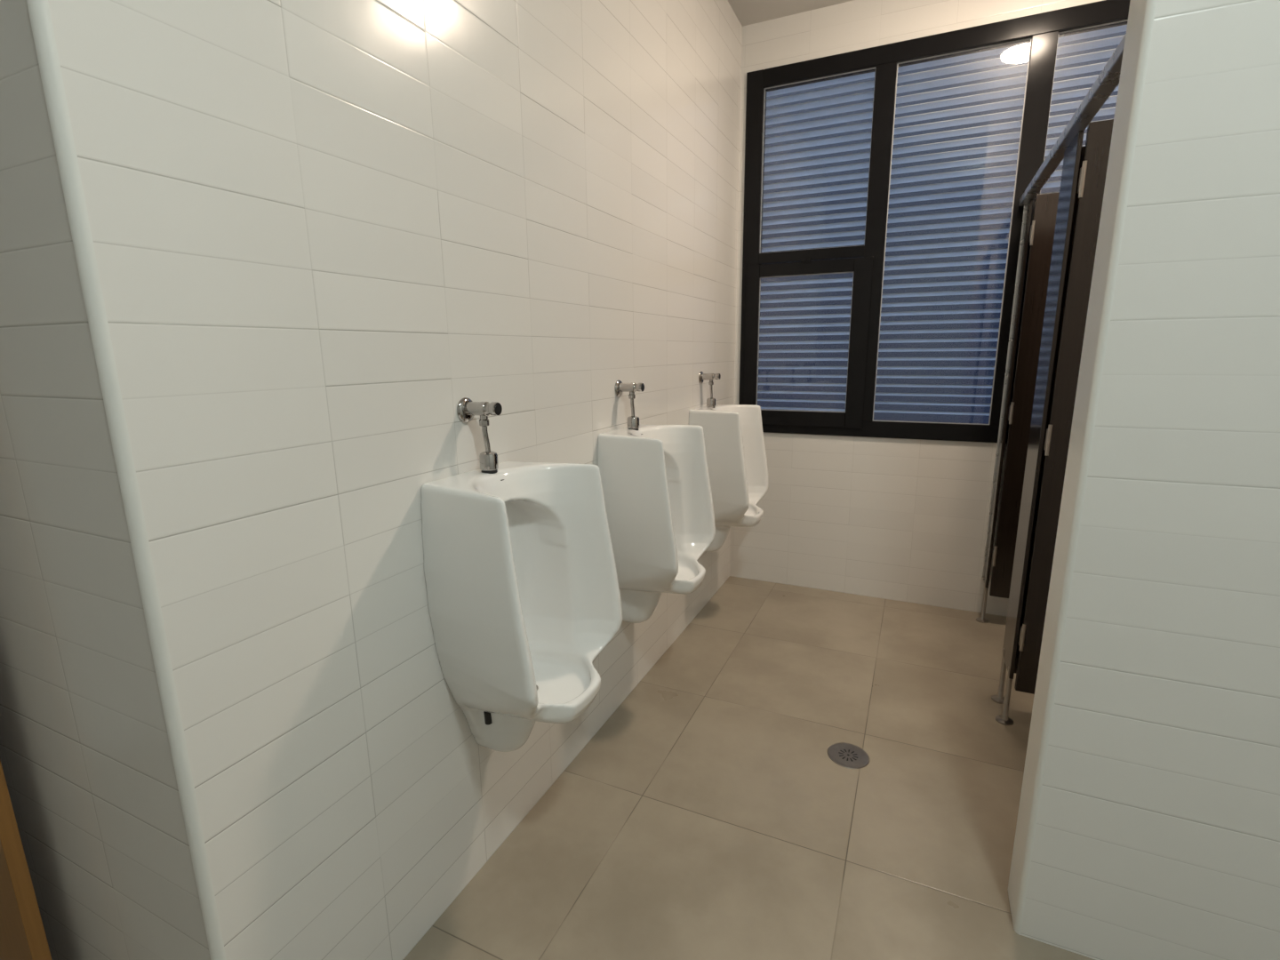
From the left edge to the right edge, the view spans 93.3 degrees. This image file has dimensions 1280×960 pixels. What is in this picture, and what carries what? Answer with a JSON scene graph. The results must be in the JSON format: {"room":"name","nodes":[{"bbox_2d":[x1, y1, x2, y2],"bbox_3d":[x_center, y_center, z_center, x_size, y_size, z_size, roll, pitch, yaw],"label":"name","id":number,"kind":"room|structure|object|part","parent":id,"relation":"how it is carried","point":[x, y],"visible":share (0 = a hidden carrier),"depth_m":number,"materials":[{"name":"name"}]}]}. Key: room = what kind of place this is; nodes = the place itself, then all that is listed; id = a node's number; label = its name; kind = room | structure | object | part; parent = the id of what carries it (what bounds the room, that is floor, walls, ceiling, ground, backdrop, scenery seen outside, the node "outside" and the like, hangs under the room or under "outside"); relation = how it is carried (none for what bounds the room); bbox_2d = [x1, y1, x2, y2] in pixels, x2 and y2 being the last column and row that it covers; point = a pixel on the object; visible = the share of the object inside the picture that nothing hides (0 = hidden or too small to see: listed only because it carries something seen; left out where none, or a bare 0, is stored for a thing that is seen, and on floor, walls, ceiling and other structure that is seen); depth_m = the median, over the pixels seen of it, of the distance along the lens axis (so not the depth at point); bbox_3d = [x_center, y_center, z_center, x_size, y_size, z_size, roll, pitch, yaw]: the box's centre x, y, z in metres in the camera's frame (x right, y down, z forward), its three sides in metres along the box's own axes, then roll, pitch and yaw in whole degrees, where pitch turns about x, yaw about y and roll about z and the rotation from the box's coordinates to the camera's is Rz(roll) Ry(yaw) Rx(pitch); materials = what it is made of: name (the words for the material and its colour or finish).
{"room":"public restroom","nodes":[
{"label":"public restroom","id":0,"kind":"room"},
{"bbox_2d":[0,0,210,959],"bbox_3d":[-1.382,-0.352,1.068,1.487,2.958,0.013,5,13,24],"label":"wall","id":1,"kind":"structure","parent":0,"point":[86,759],"depth_m":0.95,"materials":[{"name":"tile"}]},
{"bbox_2d":[0,760,52,959],"bbox_3d":[-1.523,0.084,1.175,0.810,2.038,0.055,5,13,24],"label":"door","id":2,"kind":"structure","parent":1,"relation":"in","point":[22,933],"depth_m":1.14,"materials":[{"name":"orange wood"}]},
{"bbox_2d":[48,0,742,959],"bbox_3d":[-0.069,-0.612,2.234,0.120,2.958,3.252,5,13,24],"label":"wall","id":3,"kind":"structure","parent":0,"point":[320,229],"depth_m":1.17,"materials":[{"name":"tile"}]},
{"bbox_2d":[26,0,226,959],"bbox_3d":[-0.700,-0.294,0.760,0.014,2.958,0.014,5,13,24],"label":"trim","id":4,"kind":"structure","parent":3,"relation":"attached to","point":[39,12],"depth_m":0.81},
{"bbox_2d":[456,397,502,473],"bbox_3d":[-0.364,-0.103,1.408,0.096,0.176,0.059,5,13,24],"label":"valve","id":5,"kind":"object","parent":3,"relation":"attached to","point":[467,409],"visible":1,"depth_m":1.40,"materials":[{"name":"silver metal"}]},
{"bbox_2d":[420,461,622,751],"bbox_3d":[-0.261,0.348,1.450,0.320,0.731,0.421,5,13,24],"label":"urinal","id":6,"kind":"object","parent":3,"relation":"attached to","point":[524,595],"visible":0.99,"depth_m":1.45,"materials":[{"name":"ceramic"}]},
{"bbox_2d":[614,379,644,430],"bbox_3d":[-0.032,-0.261,2.117,0.096,0.176,0.059,5,13,24],"label":"valve","id":7,"kind":"object","parent":3,"relation":"attached to","point":[633,421],"visible":0.98,"depth_m":2.10,"materials":[{"name":"silver metal"}]},
{"bbox_2d":[597,424,715,623],"bbox_3d":[0.071,0.186,2.159,0.320,0.731,0.421,5,13,24],"label":"urinal","id":8,"kind":"object","parent":3,"relation":"attached to","point":[655,478],"visible":0.94,"depth_m":2.04,"materials":[{"name":"ceramic"}]},
{"bbox_2d":[698,371,720,407],"bbox_3d":[0.337,-0.433,2.904,0.096,0.176,0.059,5,13,24],"label":"valve","id":9,"kind":"object","parent":3,"relation":"attached to","point":[711,401],"visible":0.97,"depth_m":2.89,"materials":[{"name":"silver metal"}]},
{"bbox_2d":[688,404,768,551],"bbox_3d":[0.440,0.013,2.945,0.320,0.731,0.421,5,13,24],"label":"urinal","id":10,"kind":"object","parent":3,"relation":"attached to","point":[733,434],"visible":0.73,"depth_m":2.79,"materials":[{"name":"ceramic"}]},
{"bbox_2d":[403,576,1095,959],"bbox_3d":[0.058,1.160,1.236,4.400,0.100,5.600,5,13,24],"label":"floor","id":11,"kind":"structure","parent":0,"point":[710,816],"depth_m":1.81,"materials":[{"name":"tile"}]},
{"bbox_2d":[827,742,869,768],"bbox_3d":[0.704,0.930,2.043,0.136,0.003,0.136,5,13,24],"label":"floor drain","id":12,"kind":"object","parent":11,"relation":"on","point":[849,756],"visible":1,"depth_m":2.04,"materials":[{"name":"metal"}]},
{"bbox_2d":[976,34,1125,725],"bbox_3d":[1.932,-0.066,1.861,1.291,2.004,1.844,5,13,24],"label":"partition","id":13,"kind":"object","parent":11,"relation":"on","point":[1064,228],"visible":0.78,"depth_m":2.06,"materials":[{"name":"laminate"}]},
{"bbox_3d":[2.022,-0.302,2.643,0.686,1.830,0.022,5,13,24],"label":"door","id":14,"kind":"part","parent":13,"relation":"part of","materials":[{"name":"laminate"}]},
{"bbox_3d":[1.943,-0.114,1.828,1.250,1.800,0.020,5,13,24],"label":"divider panel","id":15,"kind":"part","parent":13,"relation":"part of","materials":[{"name":"laminate"}]},
{"bbox_3d":[1.636,-0.124,1.821,0.686,1.830,0.022,5,13,24],"label":"door","id":16,"kind":"part","parent":13,"relation":"part of","materials":[{"name":"laminate"}]},
{"bbox_3d":[1.354,-1.079,1.913,0.042,0.032,1.844,5,13,24],"label":"head rail","id":17,"kind":"part","parent":13,"relation":"part of","materials":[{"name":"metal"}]},
{"bbox_2d":[727,0,853,26],"bbox_3d":[0.027,-1.832,0.604,4.400,0.100,5.600,5,13,24],"label":"ceiling","id":18,"kind":"structure","parent":0,"point":[748,12],"depth_m":2.91,"materials":[{"name":"paint"}]},
{"bbox_2d":[729,0,1103,616],"bbox_3d":[1.750,-0.776,2.920,2.600,2.958,0.160,5,13,24],"label":"wall","id":19,"kind":"structure","parent":0,"point":[899,519],"depth_m":3.19,"materials":[{"name":"tile"}]},
{"bbox_2d":[738,0,1130,443],"bbox_3d":[1.713,-1.091,2.788,2.527,1.848,0.104,5,13,24],"label":"window","id":20,"kind":"structure","parent":19,"relation":"in","point":[1043,30],"depth_m":2.99,"materials":[{"name":"black metal"}]},
{"bbox_3d":[0.883,-0.721,3.246,0.645,0.862,0.040,5,13,24],"label":"sash","id":21,"kind":"part","parent":20,"relation":"part of","materials":[{"name":"black metal"}]},
{"bbox_2d":[761,72,875,252],"bbox_3d":[0.919,-1.624,3.155,0.531,0.792,0.062,5,13,24],"label":"shutter","id":22,"kind":"object","parent":20,"relation":"attached to","point":[870,84],"depth_m":3.13,"materials":[{"name":"grey paint"}]},
{"bbox_2d":[888,42,1030,213],"bbox_3d":[1.498,-1.641,2.880,0.538,0.656,0.062,5,13,24],"label":"shutter","id":23,"kind":"object","parent":20,"relation":"attached to","point":[1022,57],"depth_m":2.86,"materials":[{"name":"grey paint"}]},
{"bbox_2d":[1046,24,1127,144],"bbox_3d":[1.947,-1.714,2.654,0.240,0.430,0.062,5,13,24],"label":"shutter","id":24,"kind":"object","parent":20,"relation":"attached to","point":[1060,61],"depth_m":2.64,"materials":[{"name":"grey paint"}]},
{"bbox_2d":[1020,0,1279,959],"bbox_3d":[1.502,-0.345,0.892,1.324,2.958,0.128,5,13,24],"label":"wall","id":25,"kind":"structure","parent":0,"point":[1157,834],"depth_m":1.15,"materials":[{"name":"tile"}]},
{"bbox_2d":[1008,0,1157,935],"bbox_3d":[0.895,-0.396,1.166,0.012,2.958,0.128,5,13,24],"label":"trim","id":26,"kind":"structure","parent":25,"relation":"attached to","point":[1141,12],"depth_m":1.21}
]}

